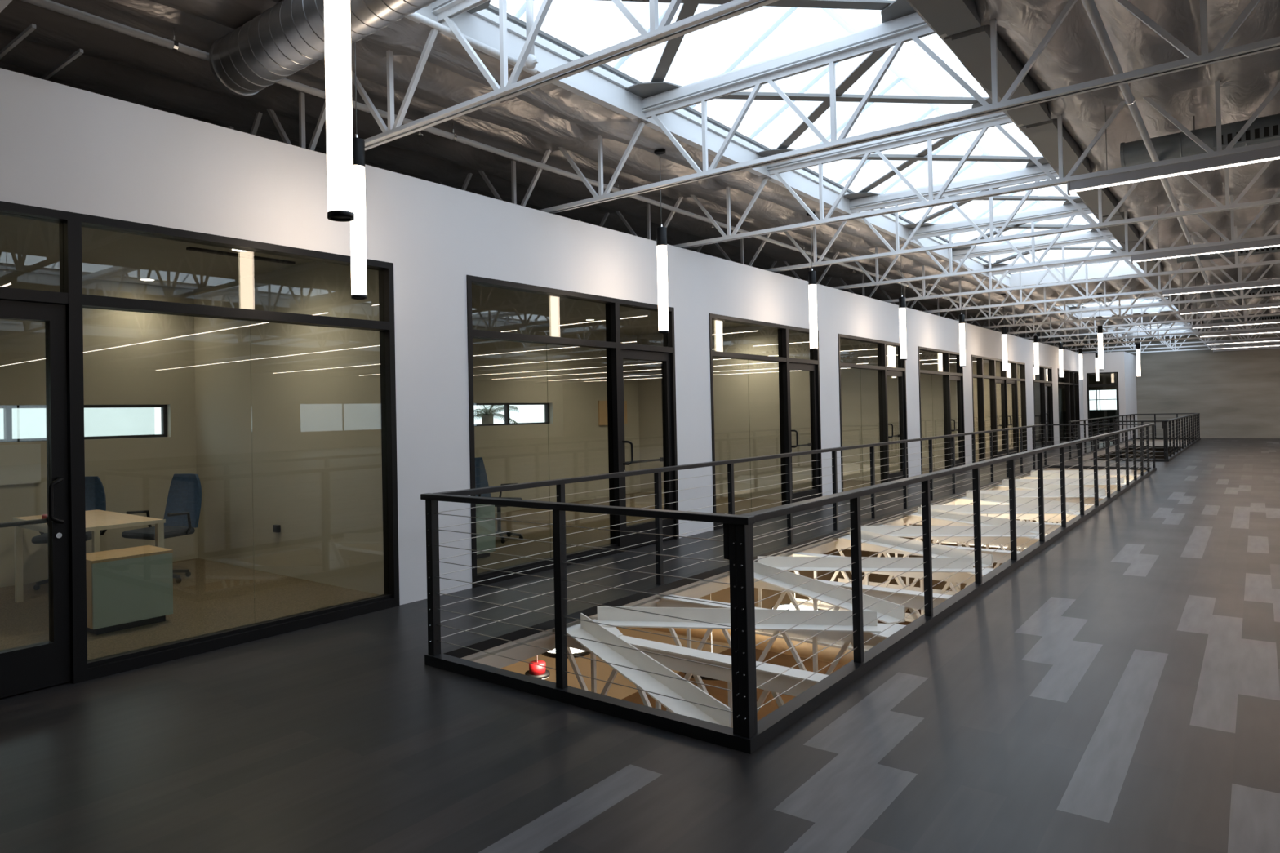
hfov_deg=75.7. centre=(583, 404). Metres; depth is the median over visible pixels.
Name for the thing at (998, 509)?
brace
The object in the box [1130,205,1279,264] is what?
lamp
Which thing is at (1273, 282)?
lamp
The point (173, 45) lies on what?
ceiling beam
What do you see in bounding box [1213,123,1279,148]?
grille
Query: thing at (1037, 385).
wall partition
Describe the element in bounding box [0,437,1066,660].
floor
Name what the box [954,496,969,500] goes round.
gusset plate
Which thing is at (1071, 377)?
window
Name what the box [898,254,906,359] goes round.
pendant
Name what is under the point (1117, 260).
roof truss
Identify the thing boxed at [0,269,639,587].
wall
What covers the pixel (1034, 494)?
brace
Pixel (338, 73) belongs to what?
pendant
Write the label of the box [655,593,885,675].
joist
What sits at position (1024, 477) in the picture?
joist
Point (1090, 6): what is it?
pipe
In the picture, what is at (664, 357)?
door
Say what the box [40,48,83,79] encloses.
rod
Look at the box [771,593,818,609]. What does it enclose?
lamp
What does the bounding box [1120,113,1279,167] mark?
spiral duct
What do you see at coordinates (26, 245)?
ceiling
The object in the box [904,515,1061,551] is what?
joist
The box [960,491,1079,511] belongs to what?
brace
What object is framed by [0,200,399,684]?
window
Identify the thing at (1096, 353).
pendant
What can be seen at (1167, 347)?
roof truss
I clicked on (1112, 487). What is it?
joist
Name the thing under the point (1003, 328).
pendant
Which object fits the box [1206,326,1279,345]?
lamp
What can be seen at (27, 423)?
window
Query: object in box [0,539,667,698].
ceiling
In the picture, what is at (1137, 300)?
skylight
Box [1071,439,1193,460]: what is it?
beam
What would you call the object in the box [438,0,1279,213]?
roof truss
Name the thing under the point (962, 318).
pendant
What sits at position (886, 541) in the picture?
brace
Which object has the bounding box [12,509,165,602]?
desk
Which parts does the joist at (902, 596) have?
web plate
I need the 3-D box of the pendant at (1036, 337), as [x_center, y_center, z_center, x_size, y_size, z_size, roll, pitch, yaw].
[12.816,-1.810,23.237,0.120,1.940,0.120,-2,-1,39]
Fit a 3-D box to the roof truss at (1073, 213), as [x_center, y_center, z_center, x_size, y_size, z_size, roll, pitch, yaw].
[15.253,-2.734,5.718,34.764,0.752,0.120,-2,-1,39]
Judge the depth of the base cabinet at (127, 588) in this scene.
6.15 m
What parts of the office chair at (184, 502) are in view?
armrest, seat, leg, armrest, leg, backrest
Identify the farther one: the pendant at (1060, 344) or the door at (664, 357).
the pendant at (1060, 344)
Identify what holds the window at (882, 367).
in the wall at (64, 148)
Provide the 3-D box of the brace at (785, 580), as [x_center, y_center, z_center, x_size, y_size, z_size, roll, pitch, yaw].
[1.931,1.563,7.025,0.150,0.115,2.131,-1,-1,-20]
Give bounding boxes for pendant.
[324,0,354,222]
[350,42,367,299]
[653,148,668,333]
[806,211,817,350]
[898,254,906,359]
[959,276,965,366]
[1000,293,1007,371]
[1032,306,1039,375]
[1058,317,1063,377]
[1078,346,1083,380]
[1095,331,1099,381]
[1096,293,1103,369]
[1136,325,1141,377]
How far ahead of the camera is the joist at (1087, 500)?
14.10 m
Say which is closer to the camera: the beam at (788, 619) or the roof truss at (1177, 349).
the beam at (788, 619)
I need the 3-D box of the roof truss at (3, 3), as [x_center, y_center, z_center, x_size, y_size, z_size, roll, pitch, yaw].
[7.130,-2.676,-4.175,34.764,0.752,0.120,-2,-1,39]
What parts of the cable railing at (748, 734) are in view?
corner post, post, post, handrail, post, post, handrail, corner post, post, post, post, post, post, post, post, handrail, post, post, post, post, post, post, post, post, post, post, post, post, post, post, handrail, post, post, post, post, post, post, post, post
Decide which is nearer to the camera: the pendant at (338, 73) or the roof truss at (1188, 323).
the pendant at (338, 73)
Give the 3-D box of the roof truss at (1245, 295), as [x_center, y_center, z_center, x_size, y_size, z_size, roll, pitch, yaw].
[20.126,-2.769,11.654,34.764,0.752,0.120,-2,-1,39]
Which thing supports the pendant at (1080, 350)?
hanging from the ceiling at (113, 64)
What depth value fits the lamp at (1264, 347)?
32.86 m
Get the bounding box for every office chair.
[31,475,106,590]
[121,473,201,582]
[475,457,523,543]
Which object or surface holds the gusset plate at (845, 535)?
on the joist at (997, 554)
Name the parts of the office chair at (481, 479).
backrest, leg, seat, armrest, leg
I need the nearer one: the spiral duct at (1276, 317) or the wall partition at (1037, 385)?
the spiral duct at (1276, 317)
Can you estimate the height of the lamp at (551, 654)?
1.135 m
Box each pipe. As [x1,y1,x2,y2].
[406,12,537,73]
[523,0,538,68]
[1081,0,1232,339]
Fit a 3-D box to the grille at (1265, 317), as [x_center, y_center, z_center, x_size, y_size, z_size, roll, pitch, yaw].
[20.996,-2.649,25.299,1.000,0.110,0.074,-2,-1,39]
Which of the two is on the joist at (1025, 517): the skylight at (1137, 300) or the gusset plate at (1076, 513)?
the gusset plate at (1076, 513)
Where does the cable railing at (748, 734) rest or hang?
on the floor at (1117, 690)
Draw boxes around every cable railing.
[420,423,1156,754]
[1068,413,1200,462]
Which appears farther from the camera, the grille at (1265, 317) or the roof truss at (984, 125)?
the grille at (1265, 317)
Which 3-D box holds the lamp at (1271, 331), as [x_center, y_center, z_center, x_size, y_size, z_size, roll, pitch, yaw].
[20.291,-2.548,24.989,2.460,0.830,0.072,-2,-1,39]
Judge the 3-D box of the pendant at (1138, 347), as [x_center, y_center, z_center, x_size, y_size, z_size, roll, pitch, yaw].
[18.188,-1.879,26.913,0.120,1.940,0.120,-2,-1,39]
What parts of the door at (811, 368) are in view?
pull handle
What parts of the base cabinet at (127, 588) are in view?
panel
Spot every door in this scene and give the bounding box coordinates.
[0,299,71,697]
[620,349,674,550]
[789,362,818,502]
[879,370,905,481]
[950,375,963,466]
[990,378,1008,457]
[1006,380,1017,454]
[1040,382,1053,446]
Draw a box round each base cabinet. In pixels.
[85,545,173,635]
[475,503,495,559]
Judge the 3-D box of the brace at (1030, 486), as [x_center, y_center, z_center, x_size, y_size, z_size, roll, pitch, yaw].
[8.505,1.516,15.032,0.150,0.115,2.131,-1,-1,-20]
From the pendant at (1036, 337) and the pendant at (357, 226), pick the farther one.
the pendant at (1036, 337)
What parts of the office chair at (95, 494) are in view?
leg, seat, backrest, armrest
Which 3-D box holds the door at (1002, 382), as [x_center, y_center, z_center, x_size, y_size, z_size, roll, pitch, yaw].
[11.580,0.424,22.829,0.234,2.255,1.150,-2,-1,39]
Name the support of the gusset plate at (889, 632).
on the joist at (666, 602)
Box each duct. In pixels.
[208,0,436,96]
[642,627,853,665]
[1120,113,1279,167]
[1176,236,1279,263]
[1200,285,1279,302]
[1213,311,1279,323]
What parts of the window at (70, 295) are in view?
pane, sill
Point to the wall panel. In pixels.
(602, 405)
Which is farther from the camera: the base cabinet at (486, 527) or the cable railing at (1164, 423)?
the cable railing at (1164, 423)
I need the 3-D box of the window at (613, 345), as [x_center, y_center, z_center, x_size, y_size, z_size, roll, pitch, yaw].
[0.006,0.232,8.756,0.139,2.825,3.400,-2,-1,39]
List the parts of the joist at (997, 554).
web plate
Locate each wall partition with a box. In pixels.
[193,261,383,595]
[636,324,812,499]
[840,338,899,480]
[919,350,957,468]
[972,359,1020,453]
[1033,367,1048,448]
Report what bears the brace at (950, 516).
attached to the gusset plate at (913, 513)
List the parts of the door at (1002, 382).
frame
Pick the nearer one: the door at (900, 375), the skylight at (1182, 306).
the door at (900, 375)
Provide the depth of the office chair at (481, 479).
10.35 m
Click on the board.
(19, 464)
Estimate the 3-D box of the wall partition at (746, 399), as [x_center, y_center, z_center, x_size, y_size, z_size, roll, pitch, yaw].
[2.521,0.134,14.855,3.640,3.050,0.120,-2,-1,39]
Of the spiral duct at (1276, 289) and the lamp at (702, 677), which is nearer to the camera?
the lamp at (702, 677)
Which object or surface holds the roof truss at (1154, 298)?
attached to the ceiling at (113, 64)
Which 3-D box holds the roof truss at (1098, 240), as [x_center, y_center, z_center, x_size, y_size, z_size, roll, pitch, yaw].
[16.877,-2.746,7.697,34.764,0.752,0.120,-2,-1,39]
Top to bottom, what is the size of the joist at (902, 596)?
0.575 m
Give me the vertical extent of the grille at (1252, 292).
0.110 m
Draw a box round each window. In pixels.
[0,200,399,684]
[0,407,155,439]
[466,275,679,587]
[473,403,549,426]
[709,313,822,529]
[837,333,908,492]
[918,346,965,474]
[971,355,1027,462]
[1032,364,1053,448]
[1057,368,1079,444]
[1086,372,1119,441]
[1088,389,1117,410]
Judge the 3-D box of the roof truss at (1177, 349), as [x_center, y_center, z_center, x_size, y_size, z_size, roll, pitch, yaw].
[33.121,-2.862,27.482,34.764,0.752,0.120,-2,-1,39]
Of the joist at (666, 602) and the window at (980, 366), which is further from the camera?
the window at (980, 366)
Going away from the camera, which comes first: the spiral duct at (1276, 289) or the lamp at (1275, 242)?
the lamp at (1275, 242)
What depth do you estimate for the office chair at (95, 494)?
8.21 m
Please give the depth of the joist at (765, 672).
5.34 m
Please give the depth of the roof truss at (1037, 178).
10.55 m
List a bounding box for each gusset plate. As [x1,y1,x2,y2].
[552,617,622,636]
[833,533,850,540]
[868,623,906,638]
[903,511,917,516]
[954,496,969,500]
[968,568,993,576]
[1024,534,1047,539]
[1066,511,1079,515]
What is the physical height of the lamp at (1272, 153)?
0.830 m
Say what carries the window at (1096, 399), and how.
in the wall at (1235, 393)
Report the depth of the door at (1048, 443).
28.46 m
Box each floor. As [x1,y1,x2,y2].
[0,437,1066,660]
[0,437,1279,852]
[622,608,920,720]
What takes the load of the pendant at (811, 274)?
hanging from the ceiling at (113, 64)
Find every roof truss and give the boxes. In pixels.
[0,0,12,12]
[227,0,778,154]
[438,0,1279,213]
[577,80,1279,248]
[696,160,1279,271]
[769,188,1279,289]
[806,220,1279,302]
[881,253,1279,313]
[906,264,1279,320]
[920,277,1272,328]
[946,296,1279,333]
[968,298,1279,338]
[987,306,1279,343]
[1016,320,1279,346]
[1031,322,1279,350]
[1044,324,1279,352]
[1057,331,1279,353]
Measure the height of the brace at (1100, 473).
0.115 m
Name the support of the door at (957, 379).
attached to the window at (946, 373)
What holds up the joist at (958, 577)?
attached to the beam at (700, 588)
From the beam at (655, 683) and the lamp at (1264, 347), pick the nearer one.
the beam at (655, 683)
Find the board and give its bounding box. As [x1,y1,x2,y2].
[0,444,40,485]
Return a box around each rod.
[0,23,35,58]
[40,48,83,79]
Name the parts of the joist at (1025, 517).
web plate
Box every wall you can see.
[0,67,1084,605]
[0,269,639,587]
[501,518,1057,699]
[1045,333,1279,460]
[1082,351,1137,441]
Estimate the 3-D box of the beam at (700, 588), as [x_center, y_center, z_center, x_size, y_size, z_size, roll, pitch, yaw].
[6.017,1.708,11.884,2.860,0.296,19.930,-2,-1,39]
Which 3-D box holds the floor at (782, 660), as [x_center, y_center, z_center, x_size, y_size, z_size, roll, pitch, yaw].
[10.683,5.326,17.785,12.300,0.001,45.000,-2,-1,39]
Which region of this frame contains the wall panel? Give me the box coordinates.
[598,400,627,425]
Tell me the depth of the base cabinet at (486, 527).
8.91 m
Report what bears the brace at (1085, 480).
attached to the joist at (1112, 487)
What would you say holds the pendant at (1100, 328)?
hanging from the ceiling at (113, 64)
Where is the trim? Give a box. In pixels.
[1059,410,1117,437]
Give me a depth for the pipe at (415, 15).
5.86 m
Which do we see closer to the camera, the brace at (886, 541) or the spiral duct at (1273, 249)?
the brace at (886, 541)
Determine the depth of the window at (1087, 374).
33.27 m
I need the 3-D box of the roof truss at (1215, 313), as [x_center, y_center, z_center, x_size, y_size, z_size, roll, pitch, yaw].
[26.623,-2.816,19.568,34.764,0.752,0.120,-2,-1,39]
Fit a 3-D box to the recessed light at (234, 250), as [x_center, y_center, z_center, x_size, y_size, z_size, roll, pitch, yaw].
[-3.007,-1.358,7.183,0.170,0.008,0.170,-2,-1,39]
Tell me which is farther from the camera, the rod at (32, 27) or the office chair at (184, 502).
the office chair at (184, 502)
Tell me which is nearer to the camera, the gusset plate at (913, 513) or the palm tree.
the gusset plate at (913, 513)
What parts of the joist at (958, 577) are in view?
web plate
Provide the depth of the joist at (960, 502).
13.82 m
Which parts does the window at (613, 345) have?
sill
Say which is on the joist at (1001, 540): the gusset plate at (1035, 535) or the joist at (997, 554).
the gusset plate at (1035, 535)
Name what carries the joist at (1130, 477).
attached to the beam at (700, 588)
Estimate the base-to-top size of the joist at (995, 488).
0.575 m
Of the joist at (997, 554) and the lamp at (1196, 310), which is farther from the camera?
the lamp at (1196, 310)
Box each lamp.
[541,648,590,658]
[683,594,717,680]
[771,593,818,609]
[1066,106,1279,195]
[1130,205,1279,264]
[1161,273,1279,297]
[1178,278,1279,315]
[1191,312,1279,328]
[1199,311,1279,337]
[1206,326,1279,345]
[1210,328,1279,350]
[1213,346,1279,351]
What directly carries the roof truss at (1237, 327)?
attached to the ceiling at (113, 64)
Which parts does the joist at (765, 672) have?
web plate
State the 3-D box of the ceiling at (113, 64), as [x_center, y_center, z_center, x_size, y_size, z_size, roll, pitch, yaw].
[17.777,-3.089,8.676,35.400,0.196,50.000,-2,-1,39]
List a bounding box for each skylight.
[404,0,1163,287]
[1046,262,1191,318]
[1102,299,1207,338]
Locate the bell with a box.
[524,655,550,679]
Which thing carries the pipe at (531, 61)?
hanging from the skylight at (780, 33)
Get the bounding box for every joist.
[566,634,828,728]
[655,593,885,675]
[754,579,952,653]
[787,551,974,622]
[835,539,1020,595]
[873,524,1039,568]
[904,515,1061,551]
[933,514,1075,549]
[955,499,1093,534]
[991,486,1115,496]
[1022,477,1132,484]
[1022,497,1102,522]
[1073,484,1121,490]
[1103,475,1133,479]
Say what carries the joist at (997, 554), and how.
attached to the beam at (700, 588)
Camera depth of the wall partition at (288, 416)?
8.03 m
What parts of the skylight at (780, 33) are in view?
gusset plate, gusset plate, gusset plate, gusset plate, gusset plate, gusset plate, gusset plate, gusset plate, gusset plate, gusset plate, gusset plate, gusset plate, gusset plate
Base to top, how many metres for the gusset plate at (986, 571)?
0.010 m
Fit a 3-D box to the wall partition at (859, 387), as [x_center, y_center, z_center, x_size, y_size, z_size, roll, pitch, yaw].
[5.250,0.115,18.178,3.640,3.050,0.120,-2,-1,39]
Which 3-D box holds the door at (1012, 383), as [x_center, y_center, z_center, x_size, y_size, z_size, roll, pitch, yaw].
[12.401,0.418,23.830,0.234,2.255,1.220,-2,-1,39]
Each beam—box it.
[20,0,1085,344]
[460,467,1146,668]
[566,613,731,727]
[596,606,880,632]
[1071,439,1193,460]
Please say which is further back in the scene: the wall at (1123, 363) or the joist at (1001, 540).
the wall at (1123, 363)
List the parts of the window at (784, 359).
sill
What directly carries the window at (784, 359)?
in the wall at (64, 148)
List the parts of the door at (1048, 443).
frame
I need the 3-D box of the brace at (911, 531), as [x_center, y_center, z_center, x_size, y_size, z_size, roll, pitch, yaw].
[4.387,1.546,10.016,2.037,0.115,0.150,-1,-1,9]
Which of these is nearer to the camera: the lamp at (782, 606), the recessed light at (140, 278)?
the recessed light at (140, 278)
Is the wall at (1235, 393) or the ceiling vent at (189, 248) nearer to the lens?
the ceiling vent at (189, 248)
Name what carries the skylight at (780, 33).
attached to the ceiling at (113, 64)
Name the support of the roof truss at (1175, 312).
attached to the ceiling at (113, 64)
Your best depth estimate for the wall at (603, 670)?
16.77 m
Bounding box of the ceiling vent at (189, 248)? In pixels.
[186,246,295,264]
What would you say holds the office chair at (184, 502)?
on the floor at (215, 597)
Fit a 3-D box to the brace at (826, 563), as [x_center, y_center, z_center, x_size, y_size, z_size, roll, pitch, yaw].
[2.743,1.558,8.014,2.037,0.115,0.150,-1,-1,9]
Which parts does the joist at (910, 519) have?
web plate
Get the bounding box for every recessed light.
[137,277,156,280]
[229,248,246,251]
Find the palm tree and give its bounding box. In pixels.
[473,404,519,424]
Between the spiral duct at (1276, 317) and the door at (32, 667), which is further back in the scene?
the spiral duct at (1276, 317)
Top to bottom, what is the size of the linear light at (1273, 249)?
0.110 m
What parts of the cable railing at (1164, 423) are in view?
post, post, post, post, handrail, post, post, post, post, post, handrail, post, post, corner post, handrail, post, post, post, post, post, handrail, post, post, post, post, post, post, post, post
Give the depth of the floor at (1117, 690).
3.91 m
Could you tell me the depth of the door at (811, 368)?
13.26 m
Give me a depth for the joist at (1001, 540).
10.19 m
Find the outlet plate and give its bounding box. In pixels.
[272,524,280,533]
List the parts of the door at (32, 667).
pull handle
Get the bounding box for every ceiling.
[0,0,1279,344]
[0,214,976,359]
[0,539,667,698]
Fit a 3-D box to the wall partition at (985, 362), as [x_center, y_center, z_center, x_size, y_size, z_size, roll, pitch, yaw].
[12.407,0.063,26.896,3.640,3.050,0.120,-2,-1,39]
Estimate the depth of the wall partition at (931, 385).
20.59 m
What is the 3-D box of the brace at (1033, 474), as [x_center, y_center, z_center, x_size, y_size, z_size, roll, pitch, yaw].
[10.149,1.505,17.033,0.150,0.115,2.131,-1,-1,-20]
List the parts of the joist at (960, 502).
web plate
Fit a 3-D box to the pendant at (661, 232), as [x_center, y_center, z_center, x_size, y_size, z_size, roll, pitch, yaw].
[0.824,-1.724,8.630,0.120,1.940,0.120,-2,-1,39]
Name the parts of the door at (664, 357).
pull handle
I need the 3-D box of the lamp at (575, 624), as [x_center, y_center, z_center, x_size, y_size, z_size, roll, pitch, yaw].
[0.104,1.655,6.057,0.500,0.010,0.430,-2,-1,39]
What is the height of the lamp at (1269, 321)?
0.830 m
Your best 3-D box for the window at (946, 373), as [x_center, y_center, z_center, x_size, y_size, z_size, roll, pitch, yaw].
[8.103,0.174,18.618,0.139,2.825,3.340,-2,-1,39]
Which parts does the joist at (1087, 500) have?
web plate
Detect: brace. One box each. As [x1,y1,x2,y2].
[753,561,905,624]
[757,555,974,573]
[840,528,992,568]
[861,525,1035,537]
[910,506,1045,534]
[920,504,1072,514]
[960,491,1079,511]
[968,489,1094,497]
[996,480,1105,496]
[1003,478,1116,485]
[1026,471,1124,484]
[1031,469,1133,475]
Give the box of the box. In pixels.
[41,514,47,519]
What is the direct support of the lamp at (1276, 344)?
hanging from the ceiling at (113, 64)
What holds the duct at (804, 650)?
attached to the wall at (603, 670)
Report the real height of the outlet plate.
0.070 m
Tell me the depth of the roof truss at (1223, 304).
24.75 m
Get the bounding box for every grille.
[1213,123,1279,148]
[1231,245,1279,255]
[1239,290,1279,296]
[1243,315,1279,320]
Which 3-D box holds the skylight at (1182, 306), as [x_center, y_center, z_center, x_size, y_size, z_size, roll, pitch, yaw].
[15.675,-3.368,23.921,3.040,1.165,4.640,-2,-1,39]
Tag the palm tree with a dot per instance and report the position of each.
(486, 418)
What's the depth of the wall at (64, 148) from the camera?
7.11 m
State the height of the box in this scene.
0.058 m
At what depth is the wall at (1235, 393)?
34.34 m
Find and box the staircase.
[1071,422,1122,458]
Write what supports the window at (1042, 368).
in the wall at (64, 148)
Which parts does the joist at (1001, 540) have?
web plate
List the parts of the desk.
leg, rail, leg, leg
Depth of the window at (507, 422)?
13.30 m
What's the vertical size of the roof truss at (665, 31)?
0.752 m
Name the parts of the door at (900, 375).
pull handle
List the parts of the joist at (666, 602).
web plate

